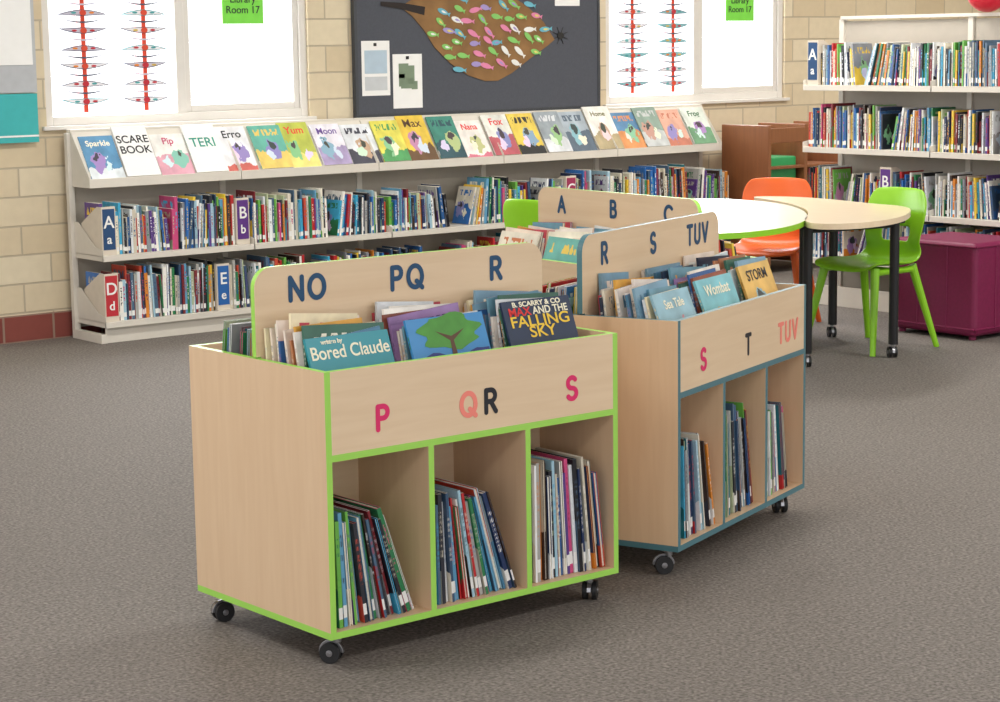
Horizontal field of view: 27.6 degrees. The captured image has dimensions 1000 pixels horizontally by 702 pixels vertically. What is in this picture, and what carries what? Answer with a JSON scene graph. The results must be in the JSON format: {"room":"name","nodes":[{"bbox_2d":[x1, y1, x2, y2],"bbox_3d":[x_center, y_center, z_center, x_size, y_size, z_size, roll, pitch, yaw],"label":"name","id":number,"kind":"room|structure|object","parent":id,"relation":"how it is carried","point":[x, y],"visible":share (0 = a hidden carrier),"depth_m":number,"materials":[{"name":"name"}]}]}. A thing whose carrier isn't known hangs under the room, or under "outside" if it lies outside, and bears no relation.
{"room":"library","nodes":[
{"label":"library","id":0,"kind":"room"},
{"bbox_2d":[0,260,999,701],"bbox_3d":[1.837,0.664,6.478,16.700,0.100,13.600,-8,11,-38],"label":"floor","id":1,"kind":"structure","parent":0,"point":[878,580],"depth_m":6.08,"materials":[{"name":"grey carpet"}]},
{"bbox_2d":[64,104,730,343],"bbox_3d":[-0.388,-0.889,12.690,4.871,1.176,0.366,-8,11,-38],"label":"bookshelf","id":2,"kind":"object","parent":1,"relation":"on","point":[171,227],"visible":0.86,"depth_m":12.04,"materials":[{"name":"beige metal"}]},
{"bbox_2d":[77,106,716,178],"bbox_3d":[-0.425,-1.333,12.656,4.769,0.286,0.195,-8,11,-38],"label":"books","id":3,"kind":"object","parent":2,"relation":"on","point":[242,150],"depth_m":12.41,"materials":[{"name":"paper"}]},
{"bbox_2d":[84,164,728,319],"bbox_3d":[-0.361,-0.747,12.680,4.809,0.662,0.226,-8,11,-38],"label":"books","id":4,"kind":"object","parent":2,"relation":"on","point":[208,222],"depth_m":11.75,"materials":[{"name":"paper"}]},
{"bbox_2d":[189,242,618,663],"bbox_3d":[-0.261,0.235,5.750,1.008,1.023,0.660,-8,11,-39],"label":"cart","id":5,"kind":"object","parent":1,"relation":"on","point":[385,441],"visible":1,"depth_m":5.52,"materials":[{"name":"brown wood"}]},
{"bbox_2d":[435,329,461,353],"bbox_3d":[-0.125,-0.011,5.537,0.100,0.094,0.036,-8,11,-39],"label":"art","id":6,"kind":"object","parent":5,"relation":"attached to","point":[447,341],"depth_m":5.53,"materials":[{"name":"brown"}]},
{"bbox_2d":[416,311,481,349],"bbox_3d":[-0.136,-0.054,5.543,0.229,0.100,0.039,-8,11,-39],"label":"art","id":7,"kind":"object","parent":5,"relation":"attached to","point":[454,330],"depth_m":5.54,"materials":[{"name":"green"}]},
{"bbox_2d":[426,346,489,357],"bbox_3d":[-0.109,0.079,5.521,0.257,0.157,0.060,-8,11,-39],"label":"art","id":8,"kind":"object","parent":5,"relation":"attached to","point":[431,351],"depth_m":5.53},
{"bbox_2d":[503,199,537,227],"bbox_3d":[0.300,-0.383,10.477,0.500,0.827,0.529,8,12,44],"label":"chair","id":9,"kind":"object","parent":1,"relation":"on","point":[516,212],"visible":0.16,"depth_m":10.29,"materials":[{"name":"green plastic"}]},
{"bbox_2d":[498,187,767,284],"bbox_3d":[0.455,-0.107,7.953,0.660,1.023,1.008,-7,10,-34],"label":"cart","id":10,"kind":"object","parent":1,"relation":"on","point":[565,215],"visible":0.15,"depth_m":7.87,"materials":[{"name":"brown wood"}]},
{"bbox_2d":[498,222,736,262],"bbox_3d":[0.453,-0.102,7.953,0.624,0.808,0.966,-7,10,-34],"label":"books","id":11,"kind":"object","parent":10,"relation":"on","point":[557,242],"depth_m":7.87,"materials":[{"name":"paper"}]},
{"bbox_2d":[542,212,805,573],"bbox_3d":[0.498,0.092,6.632,0.660,1.023,1.008,4,10,30],"label":"cart","id":12,"kind":"object","parent":1,"relation":"on","point":[711,350],"visible":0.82,"depth_m":6.33,"materials":[{"name":"brown wood"}]},
{"bbox_2d":[695,198,806,241],"bbox_3d":[0.958,-0.325,10.308,1.170,0.735,2.100,0,9,5],"label":"table","id":13,"kind":"object","parent":1,"relation":"on","point":[737,218],"visible":0.09,"depth_m":10.04,"materials":[{"name":"laminate"}]},
{"bbox_2d":[734,177,820,321],"bbox_3d":[1.517,-0.545,11.434,0.500,0.827,0.529,2,9,19],"label":"chair","id":14,"kind":"object","parent":1,"relation":"on","point":[784,244],"visible":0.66,"depth_m":11.56,"materials":[{"name":"orange plastic"}]},
{"bbox_2d":[722,121,837,265],"bbox_3d":[1.987,-1.091,14.328,0.750,1.020,0.450,-8,11,-38],"label":"desk","id":15,"kind":"object","parent":1,"relation":"on","point":[762,150],"visible":0.2,"depth_m":14.09,"materials":[{"name":"brown wood"}]},
{"bbox_2d":[754,196,910,366],"bbox_3d":[1.774,-0.374,10.560,0.663,0.735,1.776,-1,9,-1],"label":"table","id":16,"kind":"object","parent":1,"relation":"on","point":[832,216],"visible":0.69,"depth_m":10.22,"materials":[{"name":"beige laminate"}]},
{"bbox_2d":[812,187,938,356],"bbox_3d":[1.937,-0.427,10.616,0.529,0.827,0.500,-8,11,-38],"label":"chair","id":17,"kind":"object","parent":1,"relation":"on","point":[876,253],"visible":0.84,"depth_m":10.62,"materials":[{"name":"green plastic"}]},
{"bbox_2d":[803,12,999,311],"bbox_3d":[3.211,-0.961,10.960,0.376,1.735,3.976,-8,11,-38],"label":"bookshelf","id":18,"kind":"object","parent":1,"relation":"on","point":[918,107],"visible":0.77,"depth_m":11.86,"materials":[{"name":"beige metal"}]},
{"bbox_2d":[968,0,999,11],"bbox_3d":[2.775,-2.049,11.580,0.240,0.240,0.240,-8,11,-38],"label":"ball","id":19,"kind":"object","parent":18,"relation":"on","point":[980,5],"visible":1,"depth_m":11.53,"materials":[{"name":"plastic"}]},
{"bbox_2d":[898,232,999,339],"bbox_3d":[2.526,-0.363,11.137,0.508,0.520,0.589,-8,11,-38],"label":"ottoman","id":20,"kind":"object","parent":1,"relation":"on","point":[959,272],"visible":0.77,"depth_m":10.88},
{"bbox_2d":[0,0,999,316],"bbox_3d":[-2.360,-1.545,11.443,16.700,2.900,0.200,-8,11,-38],"label":"wall","id":21,"kind":"structure","parent":0,"point":[34,242],"depth_m":12.30,"materials":[{"name":"beige brick"}]},
{"bbox_2d":[0,0,36,92],"bbox_3d":[-2.909,-1.831,10.807,0.920,0.930,0.034,-8,11,-38],"label":"board","id":22,"kind":"object","parent":21,"relation":"attached to","point":[17,35],"visible":1,"depth_m":11.05,"materials":[{"name":"white paint"}]},
{"bbox_2d":[0,93,38,143],"bbox_3d":[-2.970,-1.222,10.821,1.115,0.265,0.007,-8,11,-38],"label":"banner","id":23,"kind":"object","parent":21,"relation":"attached to","point":[18,112],"visible":1,"depth_m":11.09,"materials":[{"name":"paper"}]},
{"bbox_2d":[57,0,166,111],"bbox_3d":[-2.170,-1.870,11.429,0.687,1.039,0.012,-8,11,-38],"label":"strings","id":24,"kind":"object","parent":21,"relation":"hanging from","point":[82,29],"visible":1,"depth_m":11.42},
{"bbox_2d":[41,0,316,130],"bbox_3d":[-1.887,-1.907,11.754,1.793,1.191,0.230,-8,11,-38],"label":"frame","id":25,"kind":"object","parent":21,"relation":"attached to","point":[183,112],"visible":0.95,"depth_m":11.78,"materials":[{"name":"wood"}]},
{"bbox_2d":[0,259,777,344],"bbox_3d":[-2.279,-0.173,11.563,16.690,0.150,0.012,-8,11,-38],"label":"baseboard","id":26,"kind":"structure","parent":21,"relation":"attached to","point":[58,324],"depth_m":11.33,"materials":[{"name":"red brick"}]},
{"bbox_2d":[350,0,599,117],"bbox_3d":[-0.119,-2.186,12.998,1.990,1.320,0.043,-8,11,-38],"label":"bulletin board","id":27,"kind":"object","parent":21,"relation":"attached to","point":[410,57],"depth_m":12.98,"materials":[{"name":"grey fabric"}]},
{"bbox_2d":[381,0,566,80],"bbox_3d":[-0.139,-2.033,12.983,1.506,0.617,0.012,-8,11,-38],"label":"artwork","id":28,"kind":"object","parent":27,"relation":"attached to","point":[422,40],"depth_m":12.97,"materials":[{"name":"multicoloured paper"}]},
{"bbox_2d":[616,0,687,92],"bbox_3d":[1.051,-2.297,13.962,0.688,1.039,0.012,-8,11,-38],"label":"strings","id":29,"kind":"object","parent":21,"relation":"hanging from","point":[632,11],"visible":1,"depth_m":13.96},
{"bbox_2d":[603,0,789,107],"bbox_3d":[1.335,-2.335,14.288,1.793,1.191,0.230,-8,11,-38],"label":"frame","id":30,"kind":"object","parent":21,"relation":"attached to","point":[696,94],"visible":0.88,"depth_m":14.33,"materials":[{"name":"wood"}]},
{"bbox_3d":[-1.875,-1.915,11.739,1.633,1.069,0.024,-8,11,-38],"label":"glass","id":31,"kind":"object","parent":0,"visible":0},
{"bbox_2d":[222,0,262,23],"bbox_3d":[-1.514,-2.038,11.963,0.280,0.225,0.002,-8,11,-38],"label":"room sign","id":32,"kind":"object","parent":31,"relation":"attached to","point":[250,17],"visible":1,"depth_m":11.97,"materials":[{"name":"green paper"}]},
{"bbox_2d":[226,0,259,12],"bbox_3d":[-1.510,-2.038,11.962,0.228,0.105,0.002,-8,11,-38],"label":"room sign text","id":33,"kind":"object","parent":32,"relation":"attached to","point":[230,0],"depth_m":11.95},
{"bbox_3d":[1.346,-2.343,14.272,1.633,1.069,0.024,-8,11,-38],"label":"glass","id":34,"kind":"object","parent":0,"visible":0},
{"bbox_2d":[726,0,753,20],"bbox_3d":[1.708,-2.466,14.497,0.280,0.225,0.002,-8,11,-38],"label":"room sign","id":35,"kind":"object","parent":34,"relation":"attached to","point":[745,15],"visible":1,"depth_m":14.51,"materials":[{"name":"green paper"}]},
{"bbox_2d":[729,0,750,11],"bbox_3d":[1.711,-2.466,14.496,0.227,0.105,0.002,-8,11,-38],"label":"room sign text","id":36,"kind":"object","parent":35,"relation":"attached to","point":[736,0],"depth_m":14.49}
]}

